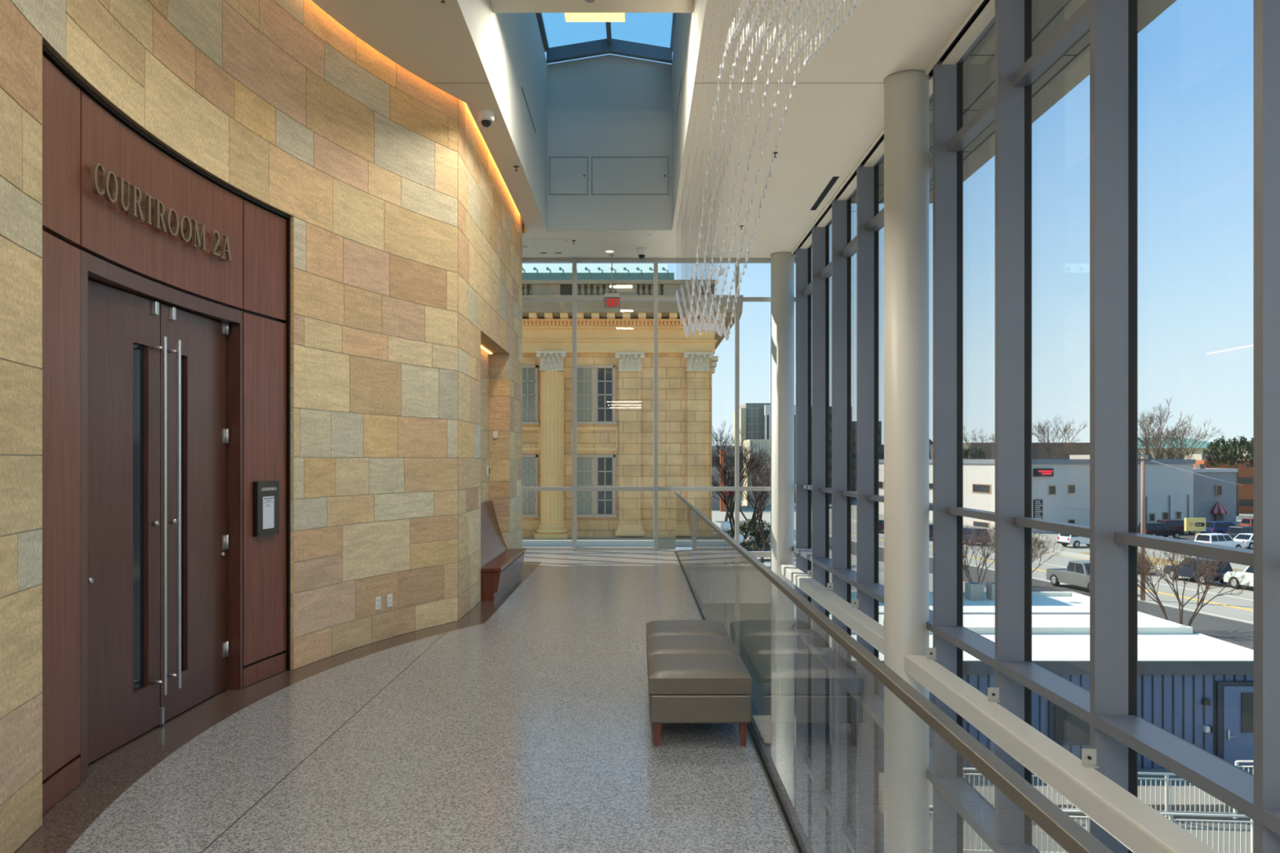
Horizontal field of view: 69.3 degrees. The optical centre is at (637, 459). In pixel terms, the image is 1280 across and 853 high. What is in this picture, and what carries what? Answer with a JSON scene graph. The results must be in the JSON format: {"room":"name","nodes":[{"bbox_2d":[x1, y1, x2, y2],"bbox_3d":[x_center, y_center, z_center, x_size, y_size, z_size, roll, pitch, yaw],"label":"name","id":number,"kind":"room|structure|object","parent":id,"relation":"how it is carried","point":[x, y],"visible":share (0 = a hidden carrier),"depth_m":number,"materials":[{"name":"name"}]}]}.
{"room":"courthouse hallway","nodes":[
{"label":"courthouse hallway","id":0,"kind":"room"},
{"bbox_2d":[0,0,522,852],"bbox_3d":[-4.162,-1.100,4.353,4.676,6.500,20.706,0,0,0],"label":"wall","id":1,"kind":"structure","parent":0,"point":[406,228],"depth_m":7.77,"materials":[{"name":"stone"}]},
{"bbox_2d":[42,44,290,814],"bbox_3d":[-2.860,-0.129,5.725,0.300,3.557,3.128,0,0,0],"label":"door","id":2,"kind":"structure","parent":1,"relation":"in","point":[135,436],"depth_m":5.56,"materials":[{"name":"brown wood"}]},
{"bbox_2d":[90,162,232,262],"bbox_3d":[-2.852,-1.462,5.606,0.096,0.169,1.696,0,0,-1],"label":"sign lettering","id":3,"kind":"object","parent":2,"relation":"attached to","point":[197,238],"visible":1,"depth_m":5.49,"materials":[{"name":"silver metal"}]},
{"bbox_2d":[253,480,279,537],"bbox_3d":[-2.778,0.362,6.950,0.035,0.405,0.300,0,0,9],"label":"plaque","id":4,"kind":"object","parent":2,"relation":"attached to","point":[265,493],"visible":1,"depth_m":6.91,"materials":[{"name":"black plastic"}]},
{"bbox_2d":[375,596,380,609],"bbox_3d":[-2.351,1.300,8.406,0.010,0.114,0.070,0,0,22],"label":"wall outlet","id":5,"kind":"object","parent":1,"relation":"attached to","point":[377,598],"visible":1,"depth_m":8.39,"materials":[{"name":"white plastic"}]},
{"bbox_2d":[386,593,392,607],"bbox_3d":[-2.287,1.300,8.566,0.010,0.114,0.070,0,0,22],"label":"wall outlet","id":6,"kind":"object","parent":1,"relation":"attached to","point":[389,597],"visible":1,"depth_m":8.56,"materials":[{"name":"white plastic"}]},
{"bbox_2d":[13,549,801,852],"bbox_3d":[-2.830,1.917,5.430,7.140,0.565,22.860,0,0,0],"label":"floor","id":7,"kind":"structure","parent":0,"point":[520,723],"depth_m":5.12,"materials":[{"name":"grey stone"}]},
{"bbox_2d":[480,500,526,600],"bbox_3d":[-1.844,1.116,12.033,0.512,1.068,2.420,0,0,0],"label":"bench","id":8,"kind":"object","parent":7,"relation":"on","point":[500,566],"visible":0.7,"depth_m":11.91,"materials":[{"name":"brown wood"}]},
{"bbox_2d":[646,620,751,746],"bbox_3d":[0.361,1.429,6.215,0.587,0.442,1.822,0,0,0],"label":"upholstered bench","id":9,"kind":"object","parent":7,"relation":"on","point":[696,673],"visible":1,"depth_m":5.33,"materials":[{"name":"beige leather"}]},
{"bbox_2d":[646,620,729,649],"bbox_3d":[0.361,1.275,6.825,0.587,0.134,0.600,0,0,0],"label":"seat cushion","id":10,"kind":"object","parent":9,"relation":"on","point":[654,628],"depth_m":6.70,"materials":[{"name":"beige leather"}]},
{"bbox_2d":[647,635,739,665],"bbox_3d":[0.361,1.275,6.215,0.587,0.134,0.600,0,0,0],"label":"seat cushion","id":11,"kind":"object","parent":9,"relation":"on","point":[672,644],"depth_m":6.09,"materials":[{"name":"beige leather"}]},
{"bbox_2d":[648,653,751,693],"bbox_3d":[0.361,1.275,5.605,0.587,0.134,0.600,0,0,0],"label":"seat cushion","id":12,"kind":"object","parent":9,"relation":"on","point":[668,673],"depth_m":5.33,"materials":[{"name":"beige leather"}]},
{"bbox_2d":[674,492,1113,852],"bbox_3d":[0.701,1.263,6.860,0.078,1.374,19.720,0,0,0],"label":"guardrail","id":13,"kind":"object","parent":7,"relation":"on","point":[727,584],"visible":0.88,"depth_m":4.86,"materials":[{"name":"glass"}]},
{"bbox_2d":[457,0,706,230],"bbox_3d":[-0.441,-5.060,7.880,2.226,2.800,14.000,0,0,0],"label":"skylight well","id":14,"kind":"structure","parent":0,"point":[606,105],"depth_m":14.76,"materials":[{"name":"paint"}]},
{"bbox_2d":[549,156,587,195],"bbox_3d":[-1.095,-4.525,14.755,0.620,0.610,0.010,0,0,0],"label":"access panel","id":15,"kind":"object","parent":14,"relation":"attached to","point":[567,175],"visible":1,"depth_m":14.76,"materials":[{"name":"paint"}]},
{"bbox_2d":[564,12,625,22],"bbox_3d":[-0.435,-4.582,9.425,0.622,0.075,0.390,0,0,0],"label":"linear light","id":16,"kind":"object","parent":14,"relation":"attached to","point":[569,16],"visible":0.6,"depth_m":9.50,"materials":[{"name":"white plastic"}]},
{"bbox_2d":[535,12,676,63],"bbox_3d":[-0.441,-6.500,7.930,2.186,0.400,13.860,0,0,0],"label":"window","id":17,"kind":"structure","parent":14,"relation":"in","point":[609,45],"depth_m":14.63,"materials":[{"name":"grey metal"}]},
{"bbox_2d":[591,156,668,195],"bbox_3d":[-0.115,-4.525,14.755,1.230,0.610,0.010,0,0,0],"label":"access panel","id":18,"kind":"object","parent":14,"relation":"attached to","point":[610,175],"visible":1,"depth_m":14.76,"materials":[{"name":"paint"}]},
{"bbox_2d":[311,0,977,257],"bbox_3d":[-1.740,-4.004,5.450,9.520,0.692,22.900,0,0,0],"label":"ceiling","id":19,"kind":"structure","parent":0,"point":[835,113],"depth_m":9.38,"materials":[{"name":"paint"}]},
{"bbox_2d":[477,108,494,127],"bbox_3d":[-1.590,-3.580,9.750,0.176,0.159,0.176,0,0,0],"label":"dome camera","id":20,"kind":"object","parent":19,"relation":"attached to","point":[486,117],"visible":1,"depth_m":9.69,"materials":[{"name":"white plastic"}]},
{"bbox_2d":[603,254,620,307],"bbox_3d":[-0.455,-3.185,16.550,0.300,0.950,0.100,0,0,0],"label":"exit sign","id":21,"kind":"object","parent":19,"relation":"hanging from","point":[611,300],"visible":1,"depth_m":16.54,"materials":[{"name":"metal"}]},
{"bbox_2d":[604,233,652,244],"bbox_3d":[-0.150,-3.657,15.365,0.780,0.006,0.770,0,0,0],"label":"access panel","id":22,"kind":"object","parent":19,"relation":"attached to","point":[611,238],"visible":1,"depth_m":15.33,"materials":[{"name":"paint"}]},
{"bbox_2d":[635,247,647,258],"bbox_3d":[0.075,-3.570,16.050,0.200,0.181,0.200,0,0,0],"label":"dome camera","id":23,"kind":"object","parent":19,"relation":"attached to","point":[641,252],"visible":1,"depth_m":15.98,"materials":[{"name":"white plastic"}]},
{"bbox_2d":[675,0,858,340],"bbox_3d":[0.857,-2.550,9.220,0.503,2.219,11.066,0,0,0],"label":"glass sculpture","id":24,"kind":"object","parent":19,"relation":"hanging from","point":[713,327],"visible":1,"depth_m":8.66,"materials":[{"name":"white"}]},
{"bbox_2d":[810,176,839,209],"bbox_3d":[2.570,-3.658,12.770,0.080,0.004,1.600,0,0,0],"label":"air slot","id":25,"kind":"object","parent":19,"relation":"attached to","point":[833,180],"visible":1,"depth_m":12.66,"materials":[{"name":"black metal"}]},
{"bbox_2d":[791,0,995,256],"bbox_3d":[2.820,-3.725,5.300,0.220,0.170,22.600,0,0,0],"label":"trim","id":26,"kind":"structure","parent":19,"relation":"attached to","point":[987,12],"depth_m":8.49,"materials":[{"name":"paint"}]},
{"bbox_2d":[851,0,1176,211],"bbox_3d":[3.960,-4.135,4.450,1.820,0.730,24.900,0,0,0],"label":"roof overhang","id":27,"kind":"object","parent":19,"relation":"attached to","point":[1047,15],"visible":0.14,"depth_m":9.96,"materials":[{"name":"grey metal"}]},
{"bbox_2d":[792,0,1279,852],"bbox_3d":[2.869,2.350,5.944,0.267,12.600,21.651,0,0,0],"label":"framing","id":28,"kind":"structure","parent":0,"point":[1117,734],"depth_m":7.04,"materials":[{"name":"metal"}]},
{"bbox_3d":[-2.830,5.400,16.900,7.140,6.500,0.120,0,0,0],"label":"wall","id":29,"kind":"structure","parent":0,"visible":0},
{"bbox_2d":[521,257,795,569],"bbox_3d":[-1.305,2.350,16.850,8.602,12.600,0.180,0,0,0],"label":"window","id":30,"kind":"structure","parent":29,"relation":"in","point":[574,260],"depth_m":16.76,"materials":[{"name":"metal"}]},
{"label":"outside","id":31,"kind":"structure","parent":0,"visible":0},
{"bbox_2d":[711,498,1253,852],"bbox_3d":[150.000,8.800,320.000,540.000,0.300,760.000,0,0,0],"label":"ground","id":32,"kind":"structure","parent":31,"point":[1061,561],"depth_m":66.28,"materials":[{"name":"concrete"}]},
{"bbox_2d":[522,540,653,546],"bbox_3d":[-4.200,5.620,23.600,9.600,6.040,12.800,0,0,0],"label":"roof","id":33,"kind":"structure","parent":32,"relation":"on","point":[525,543],"depth_m":29.80,"materials":[{"name":"metal"}]},
{"bbox_2d":[521,263,743,549],"bbox_3d":[-5.790,-0.855,50.250,20.420,19.010,23.500,0,0,0],"label":"neighboring building","id":34,"kind":"structure","parent":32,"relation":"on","point":[615,346],"depth_m":39.87,"materials":[{"name":"stone"}]},
{"bbox_2d":[720,521,730,533],"bbox_3d":[3.620,5.590,38.000,0.400,6.120,0.400,0,0,0],"label":"globe lamp","id":35,"kind":"object","parent":32,"relation":"on","point":[725,526],"visible":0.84,"depth_m":37.86,"materials":[{"name":"white glass"}]},
{"bbox_2d":[711,445,742,511],"bbox_3d":[13.000,3.100,165.000,10.000,11.100,20.000,0,0,0],"label":"building","id":36,"kind":"structure","parent":32,"relation":"on","point":[717,504],"depth_m":160.00,"materials":[{"name":"stone"}]},
{"bbox_2d":[711,422,765,521],"bbox_3d":[9.998,2.199,96.705,8.633,12.971,9.983,0,0,18],"label":"tree","id":37,"kind":"object","parent":32,"relation":"on","point":[722,430],"visible":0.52,"depth_m":97.16,"materials":[{"name":"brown plant"}]},
{"bbox_2d":[711,448,770,562],"bbox_3d":[9.448,3.748,78.089,6.561,9.858,7.587,0,0,-36],"label":"tree","id":38,"kind":"object","parent":32,"relation":"on","point":[766,454],"visible":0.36,"depth_m":78.42,"materials":[{"name":"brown plant"}]},
{"bbox_2d":[742,540,755,551],"bbox_3d":[6.057,6.773,62.906,4.262,3.754,3.855,0,0,0],"label":"evergreen tree","id":39,"kind":"object","parent":32,"relation":"on","point":[744,544],"visible":0.06,"depth_m":63.02,"materials":[{"name":"green plant"}]},
{"bbox_2d":[727,519,770,558],"bbox_3d":[8.978,6.577,71.238,4.758,4.147,4.051,0,0,0],"label":"evergreen tree","id":40,"kind":"object","parent":32,"relation":"on","point":[753,531],"visible":0.42,"depth_m":70.19,"materials":[{"name":"green plant"}]},
{"bbox_2d":[733,403,770,500],"bbox_3d":[27.650,-1.800,207.250,10.700,20.900,15.500,0,0,0],"label":"grid tower","id":41,"kind":"structure","parent":32,"relation":"on","point":[748,412],"depth_m":200.00,"materials":[{"name":"grey glass"}]},
{"bbox_2d":[743,439,770,506],"bbox_3d":[22.550,2.450,174.900,3.900,12.400,10.200,0,0,0],"label":"annex","id":42,"kind":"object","parent":32,"relation":"on","point":[764,444],"visible":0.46,"depth_m":169.98,"materials":[{"name":"beige stone"}]},
{"bbox_2d":[724,458,795,563],"bbox_3d":[9.726,4.264,66.395,7.498,8.820,4.048,0,0,-31],"label":"tree","id":43,"kind":"object","parent":32,"relation":"on","point":[762,533],"visible":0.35,"depth_m":65.89,"materials":[{"name":"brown plant"}]},
{"bbox_2d":[759,404,795,502],"bbox_3d":[29.750,-1.150,189.800,8.500,19.600,10.400,0,0,0],"label":"building","id":44,"kind":"structure","parent":32,"relation":"on","point":[765,411],"depth_m":185.01,"materials":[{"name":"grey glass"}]},
{"bbox_2d":[770,251,794,807],"bbox_3d":[2.585,2.495,16.500,0.428,12.310,0.428,0,0,0],"label":"round column","id":45,"kind":"structure","parent":32,"relation":"on","point":[782,263],"depth_m":16.32,"materials":[{"name":"white paint"}]},
{"bbox_2d":[829,406,884,502],"bbox_3d":[50.600,-1.150,214.480,30.800,19.600,49.040,0,0,0],"label":"office block","id":46,"kind":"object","parent":32,"relation":"on","point":[854,424],"visible":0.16,"depth_m":204.94,"materials":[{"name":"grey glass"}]},
{"bbox_2d":[879,520,884,530],"bbox_3d":[28.700,7.915,111.000,1.860,1.440,4.740,0,0,-11],"label":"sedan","id":47,"kind":"object","parent":32,"relation":"on","point":[881,522],"visible":0.04,"depth_m":109.31,"materials":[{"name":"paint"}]},
{"bbox_2d":[883,69,929,852],"bbox_3d":[2.585,2.495,8.900,0.428,12.310,0.428,0,0,0],"label":"round column","id":48,"kind":"structure","parent":32,"relation":"on","point":[906,92],"depth_m":8.72,"materials":[{"name":"white paint"}]},
{"bbox_2d":[779,564,884,655],"bbox_3d":[2.612,1.913,12.700,0.215,0.165,7.200,0,0,0],"label":"steel beam","id":49,"kind":"structure","parent":48,"relation":"attached to","point":[871,631],"depth_m":11.66,"materials":[{"name":"white metal"}]},
{"bbox_2d":[826,582,833,591],"bbox_3d":[2.703,1.780,12.974,0.085,0.100,0.048,0,0,0],"label":"bracket","id":50,"kind":"object","parent":49,"relation":"attached to","point":[829,585],"visible":1,"depth_m":12.99,"materials":[{"name":"silver metal"}]},
{"bbox_2d":[851,599,858,608],"bbox_3d":[2.703,1.780,11.484,0.085,0.100,0.048,0,0,0],"label":"bracket","id":51,"kind":"object","parent":49,"relation":"attached to","point":[855,602],"visible":1,"depth_m":11.50,"materials":[{"name":"silver metal"}]},
{"bbox_2d":[928,523,933,537],"bbox_3d":[31.400,7.785,101.000,1.860,1.700,4.540,0,0,-11],"label":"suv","id":52,"kind":"object","parent":32,"relation":"on","point":[931,525],"visible":0.04,"depth_m":98.84,"materials":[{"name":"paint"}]},
{"bbox_2d":[963,445,986,459],"bbox_3d":[58.310,3.057,161.852,4.596,11.186,4.000,0,0,0],"label":"evergreen tree","id":53,"kind":"object","parent":32,"relation":"on","point":[971,453],"visible":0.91,"depth_m":160.90,"materials":[{"name":"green plant"}]},
{"bbox_2d":[963,527,991,545],"bbox_3d":[34.000,7.785,95.000,1.860,1.700,4.540,0,0,-17],"label":"suv","id":54,"kind":"object","parent":32,"relation":"on","point":[964,528],"visible":0.15,"depth_m":93.23,"materials":[{"name":"paint"}]},
{"bbox_2d":[963,523,995,583],"bbox_3d":[22.958,6.412,63.354,5.560,4.525,4.930,0,0,4],"label":"tree","id":55,"kind":"object","parent":32,"relation":"on","point":[972,539],"visible":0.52,"depth_m":63.00,"materials":[{"name":"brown plant"}]},
{"bbox_2d":[963,425,995,459],"bbox_3d":[61.472,1.151,163.600,8.762,15.079,11.648,0,0,-43],"label":"bare tree","id":56,"kind":"object","parent":32,"relation":"on","point":[965,437],"visible":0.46,"depth_m":162.95,"materials":[{"name":"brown plant"}]},
{"bbox_2d":[715,520,1253,649],"bbox_3d":[26.812,8.644,62.235,32.255,0.012,138.489,0,0,0],"label":"street","id":57,"kind":"structure","parent":32,"relation":"on","point":[1237,633],"depth_m":51.84,"materials":[{"name":"grey asphalt"}]},
{"bbox_2d":[732,442,770,520],"bbox_3d":[14.985,3.231,117.182,8.386,10.895,7.251,0,0,-18],"label":"tree","id":58,"kind":"object","parent":57,"relation":"on","point":[754,446],"visible":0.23,"depth_m":115.69,"materials":[{"name":"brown plant"}]},
{"bbox_2d":[1046,560,1089,591],"bbox_3d":[29.800,7.695,61.600,1.990,1.880,5.640,0,0,-11],"label":"pickup truck","id":59,"kind":"object","parent":57,"relation":"on","point":[1077,573],"visible":0.58,"depth_m":61.52,"materials":[{"name":"paint"}]},
{"bbox_2d":[1137,534,1253,626],"bbox_3d":[26.933,6.164,46.208,5.477,5.028,6.178,0,0,-37],"label":"tree","id":60,"kind":"object","parent":57,"relation":"on","point":[1202,567],"visible":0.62,"depth_m":46.01,"materials":[{"name":"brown plant"}]},
{"bbox_2d":[756,520,1253,622],"bbox_3d":[33.241,8.643,63.487,33.335,0.014,138.700,0,0,0],"label":"lane marking","id":61,"kind":"object","parent":32,"relation":"on","point":[757,521],"visible":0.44,"depth_m":60.83,"materials":[{"name":"white paint"}]},
{"bbox_2d":[851,519,1164,571],"bbox_3d":[42.812,8.575,65.351,28.721,0.150,137.801,0,0,0],"label":"sidewalk","id":62,"kind":"structure","parent":32,"relation":"on","point":[1081,556],"depth_m":83.43,"materials":[{"name":"concrete"}]},
{"bbox_2d":[928,423,1089,459],"bbox_3d":[76.000,0.850,187.500,26.000,15.600,25.000,0,0,0],"label":"building","id":63,"kind":"structure","parent":32,"relation":"on","point":[1076,448],"depth_m":174.99,"materials":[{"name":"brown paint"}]},
{"bbox_2d":[978,524,1063,573],"bbox_3d":[24.779,6.213,59.919,5.368,4.928,6.055,0,0,23],"label":"tree","id":64,"kind":"object","parent":32,"relation":"on","point":[1037,546],"visible":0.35,"depth_m":58.60,"materials":[{"name":"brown plant"}]},
{"bbox_2d":[794,591,1253,786],"bbox_3d":[11.300,6.850,30.008,11.800,3.600,11.184,0,0,0],"label":"building","id":65,"kind":"structure","parent":32,"relation":"on","point":[1197,688],"depth_m":24.60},
{"bbox_2d":[964,582,984,600],"bbox_3d":[12.550,4.885,34.500,0.500,0.630,0.600,0,0,0],"label":"roof unit","id":66,"kind":"structure","parent":65,"relation":"on","point":[974,591],"depth_m":34.20,"materials":[{"name":"metal"}]},
{"bbox_2d":[986,582,995,600],"bbox_3d":[13.350,4.885,34.500,0.500,0.630,0.600,0,0,0],"label":"roof unit","id":67,"kind":"structure","parent":65,"relation":"on","point":[990,586],"depth_m":34.37,"materials":[{"name":"metal"}]},
{"bbox_2d":[1201,697,1210,705],"bbox_3d":[15.060,6.405,24.530,0.160,0.150,0.140,0,0,0],"label":"wall lamp","id":68,"kind":"object","parent":65,"relation":"attached to","point":[1205,701],"depth_m":24.48,"materials":[{"name":"black plastic"}]},
{"bbox_2d":[794,523,1253,611],"bbox_3d":[33.300,8.643,63.498,27.170,0.014,137.499,0,0,0],"label":"road centre line","id":69,"kind":"object","parent":32,"relation":"on","point":[794,523],"visible":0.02,"depth_m":58.30,"materials":[{"name":"yellow paint"}]},
{"bbox_2d":[879,454,1195,533],"bbox_3d":[54.519,4.039,134.367,33.014,9.379,51.265,0,0,0],"label":"building","id":70,"kind":"structure","parent":32,"relation":"on","point":[1060,488],"depth_m":115.86,"materials":[{"name":"white paint"}]},
{"bbox_2d":[1031,414,1088,459],"bbox_3d":[75.448,0.169,166.122,9.909,17.054,13.173,0,0,31],"label":"bare tree","id":71,"kind":"object","parent":32,"relation":"on","point":[1042,431],"visible":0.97,"depth_m":164.55,"materials":[{"name":"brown plant"}]},
{"bbox_2d":[879,768,1253,824],"bbox_3d":[12.000,8.400,23.175,12.000,0.500,2.550,0,0,0],"label":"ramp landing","id":72,"kind":"object","parent":32,"relation":"on","point":[881,771],"visible":0.02,"depth_m":22.50,"materials":[{"name":"concrete"}]},
{"bbox_2d":[1235,760,1253,772],"bbox_3d":[16.100,7.636,21.950,3.860,1.028,0.060,0,0,0],"label":"ramp railing","id":73,"kind":"object","parent":72,"relation":"on","point":[1237,762],"visible":0.2,"depth_m":21.93,"materials":[{"name":"white metal"}]},
{"bbox_2d":[1057,533,1089,547],"bbox_3d":[44.200,7.785,92.000,4.540,1.700,1.860,0,0,-14],"label":"suv","id":74,"kind":"object","parent":32,"relation":"on","point":[1064,540],"visible":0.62,"depth_m":90.96,"materials":[{"name":"paint"}]},
{"bbox_2d":[928,814,1250,852],"bbox_3d":[12.000,8.450,20.500,12.000,0.400,2.200,0,0,0],"label":"ramp","id":75,"kind":"object","parent":32,"relation":"on","point":[1078,821],"visible":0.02,"depth_m":20.61,"materials":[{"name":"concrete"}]},
{"bbox_2d":[928,768,1237,818],"bbox_3d":[10.000,7.786,21.700,8.060,1.228,0.060,0,0,0],"label":"ramp railing","id":76,"kind":"object","parent":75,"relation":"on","point":[1166,779],"visible":0.24,"depth_m":21.69,"materials":[{"name":"grey metal"}]},
{"bbox_2d":[928,805,1253,852],"bbox_3d":[12.000,7.911,19.350,12.060,1.378,0.060,0,0,0],"label":"ramp railing","id":77,"kind":"object","parent":75,"relation":"on","point":[1171,815],"visible":0.28,"depth_m":19.34,"materials":[{"name":"white metal"}]},
{"bbox_2d":[1137,456,1151,600],"bbox_3d":[31.100,4.225,57.000,1.000,8.850,0.277,0,0,0],"label":"utility pole","id":78,"kind":"object","parent":32,"relation":"on","point":[1143,479],"visible":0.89,"depth_m":56.91,"materials":[{"name":"brown wood"}]},
{"bbox_2d":[1144,457,1240,484],"bbox_3d":[54.700,1.575,88.400,47.044,3.404,62.831,0,0,0],"label":"overhead wire","id":79,"kind":"object","parent":78,"relation":"attached to","point":[1144,458],"visible":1,"depth_m":73.81,"materials":[{"name":"white paint"}]},
{"bbox_2d":[1137,559,1163,575],"bbox_3d":[38.224,7.981,69.928,2.502,1.418,2.486,0,0,0],"label":"bush","id":80,"kind":"object","parent":32,"relation":"on","point":[1152,574],"visible":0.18,"depth_m":69.55,"materials":[{"name":"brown plant"}]},
{"bbox_2d":[1076,552,1244,571],"bbox_3d":[47.913,8.600,56.156,15.689,0.100,59.716,0,0,0],"label":"grass verge","id":81,"kind":"structure","parent":32,"relation":"on","point":[1088,553],"depth_m":77.54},
{"bbox_2d":[1137,396,1189,459],"bbox_3d":[77.168,-0.277,140.277,10.431,17.952,13.866,0,0,0],"label":"bare tree","id":82,"kind":"object","parent":32,"relation":"on","point":[1152,419],"visible":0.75,"depth_m":139.72,"materials":[{"name":"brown plant"}]},
{"bbox_2d":[1137,413,1207,459],"bbox_3d":[81.355,0.972,141.238,8.971,15.438,11.925,0,0,0],"label":"bare tree","id":83,"kind":"object","parent":32,"relation":"on","point":[1171,455],"visible":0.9,"depth_m":141.20,"materials":[{"name":"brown plant"}]},
{"bbox_2d":[1138,420,1222,459],"bbox_3d":[84.977,1.151,144.984,11.648,15.079,8.762,0,0,16],"label":"bare tree","id":84,"kind":"object","parent":32,"relation":"on","point":[1196,436],"visible":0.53,"depth_m":144.62,"materials":[{"name":"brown plant"}]},
{"bbox_2d":[1137,437,1237,459],"bbox_3d":[147.000,1.150,262.500,32.000,15.000,27.000,0,0,0],"label":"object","id":85,"kind":"structure","parent":32,"relation":"on","point":[1203,446],"depth_m":250.00,"materials":[{"name":"brown plant"}]},
{"bbox_2d":[1163,557,1233,584],"bbox_3d":[39.700,7.785,65.600,1.860,1.700,4.540,0,0,-11],"label":"suv","id":86,"kind":"object","parent":32,"relation":"on","point":[1188,571],"visible":0.41,"depth_m":64.46,"materials":[{"name":"paint"}]},
{"bbox_2d":[1168,533,1248,549],"bbox_3d":[80.000,8.645,98.000,60.000,0.011,28.000,0,0,0],"label":"parking lot","id":87,"kind":"structure","parent":32,"relation":"on","point":[1181,537],"depth_m":104.14,"materials":[{"name":"grey asphalt"}]},
{"bbox_2d":[1137,522,1183,538],"bbox_3d":[57.500,7.785,102.000,4.540,1.700,1.860,0,0,-9],"label":"suv","id":88,"kind":"object","parent":87,"relation":"on","point":[1159,529],"visible":0.68,"depth_m":101.16,"materials":[{"name":"paint"}]},
{"bbox_2d":[1155,519,1198,534],"bbox_3d":[62.300,7.785,107.200,4.540,1.700,1.860,0,0,-11],"label":"suv","id":89,"kind":"object","parent":87,"relation":"on","point":[1175,524],"visible":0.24,"depth_m":106.33,"materials":[{"name":"paint"}]},
{"bbox_2d":[1184,517,1205,536],"bbox_3d":[56.940,7.290,94.579,2.020,2.720,0.361,0,0,0],"label":"parking sign","id":90,"kind":"object","parent":87,"relation":"on","point":[1196,525],"visible":0.97,"depth_m":94.45,"materials":[{"name":"yellow plastic"}]},
{"bbox_2d":[1200,520,1235,533],"bbox_3d":[66.000,7.785,104.200,4.540,1.700,1.860,0,0,-11],"label":"suv","id":91,"kind":"object","parent":87,"relation":"on","point":[1217,526],"visible":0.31,"depth_m":103.28,"materials":[{"name":"paint"}]},
{"bbox_2d":[1225,525,1253,538],"bbox_3d":[63.600,7.785,96.500,4.540,1.700,1.860,0,0,-23],"label":"suv","id":92,"kind":"object","parent":87,"relation":"on","point":[1233,531],"visible":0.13,"depth_m":95.58,"materials":[{"name":"paint"}]},
{"bbox_2d":[1233,533,1253,549],"bbox_3d":[60.000,7.915,90.200,4.740,1.440,1.860,0,0,-20],"label":"sedan","id":93,"kind":"object","parent":87,"relation":"on","point":[1246,538],"visible":0.23,"depth_m":89.23,"materials":[{"name":"paint"}]},
{"bbox_2d":[1238,518,1253,526],"bbox_3d":[74.000,7.785,109.800,4.540,1.700,1.860,0,0,-6],"label":"suv","id":94,"kind":"object","parent":87,"relation":"on","point":[1245,522],"visible":0.09,"depth_m":109.39,"materials":[{"name":"paint"}]},
{"bbox_2d":[1193,463,1238,525],"bbox_3d":[73.150,4.600,129.500,10.300,8.100,21.000,0,0,0],"label":"building","id":95,"kind":"structure","parent":32,"relation":"on","point":[1214,500],"depth_m":120.42,"materials":[{"name":"paint"}]},
{"bbox_2d":[1183,452,1253,513],"bbox_3d":[108.500,3.700,167.450,33.000,9.900,35.100,0,0,0],"label":"brick building","id":96,"kind":"structure","parent":32,"relation":"on","point":[1245,474],"depth_m":150.01,"materials":[{"name":"orange brick"}]},
{"bbox_2d":[1194,533,1244,548],"bbox_3d":[54.600,7.785,87.000,4.540,1.700,1.860,0,0,-20],"label":"suv","id":97,"kind":"object","parent":32,"relation":"on","point":[1225,540],"visible":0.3,"depth_m":86.23,"materials":[{"name":"paint"}]},
{"bbox_2d":[1201,434,1253,515],"bbox_3d":[92.855,2.296,142.813,9.380,12.709,8.329,0,0,0],"label":"evergreen tree","id":98,"kind":"object","parent":32,"relation":"on","point":[1233,454],"visible":0.75,"depth_m":142.72,"materials":[{"name":"green plant"}]},
{"bbox_2d":[1223,565,1253,588],"bbox_3d":[41.300,7.695,60.400,1.990,1.880,5.640,0,0,-11],"label":"pickup truck","id":99,"kind":"object","parent":32,"relation":"on","point":[1248,571],"visible":0.47,"depth_m":61.61,"materials":[{"name":"paint"}]},
{"bbox_3d":[9.300,8.640,49.000,9.400,0.020,26.000,0,0,0],"label":"lawn","id":100,"kind":"structure","parent":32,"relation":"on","visible":0},
{"bbox_2d":[711,433,770,546],"bbox_3d":[7.024,3.490,58.465,8.822,10.377,4.763,0,0,-31],"label":"tree","id":101,"kind":"object","parent":100,"relation":"on","point":[731,510],"visible":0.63,"depth_m":57.95,"materials":[{"name":"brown plant"}]},
{"bbox_3d":[2.585,2.495,1.300,0.428,12.310,0.428,0,0,0],"label":"round column","id":102,"kind":"structure","parent":32,"relation":"on","visible":0},
{"bbox_2d":[904,655,1217,852],"bbox_3d":[2.612,1.913,5.100,0.215,0.165,7.200,0,0,0],"label":"steel beam","id":103,"kind":"structure","parent":102,"relation":"attached to","point":[1139,827],"depth_m":5.54,"materials":[{"name":"beige metal"}]},
{"bbox_2d":[926,648,937,659],"bbox_3d":[2.703,1.780,8.504,0.085,0.100,0.048,0,0,0],"label":"bracket","id":104,"kind":"object","parent":103,"relation":"attached to","point":[931,652],"visible":1,"depth_m":8.52,"materials":[{"name":"beige metal"}]},
{"bbox_2d":[987,687,1000,702],"bbox_3d":[2.703,1.780,7.014,0.085,0.100,0.048,0,0,0],"label":"bracket","id":105,"kind":"object","parent":103,"relation":"attached to","point":[993,692],"visible":1,"depth_m":7.03,"materials":[{"name":"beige metal"}]},
{"bbox_2d":[1081,748,1098,768],"bbox_3d":[2.703,1.780,5.524,0.085,0.100,0.048,0,0,0],"label":"bracket","id":106,"kind":"object","parent":103,"relation":"attached to","point":[1088,755],"visible":1,"depth_m":5.54,"materials":[{"name":"beige metal"}]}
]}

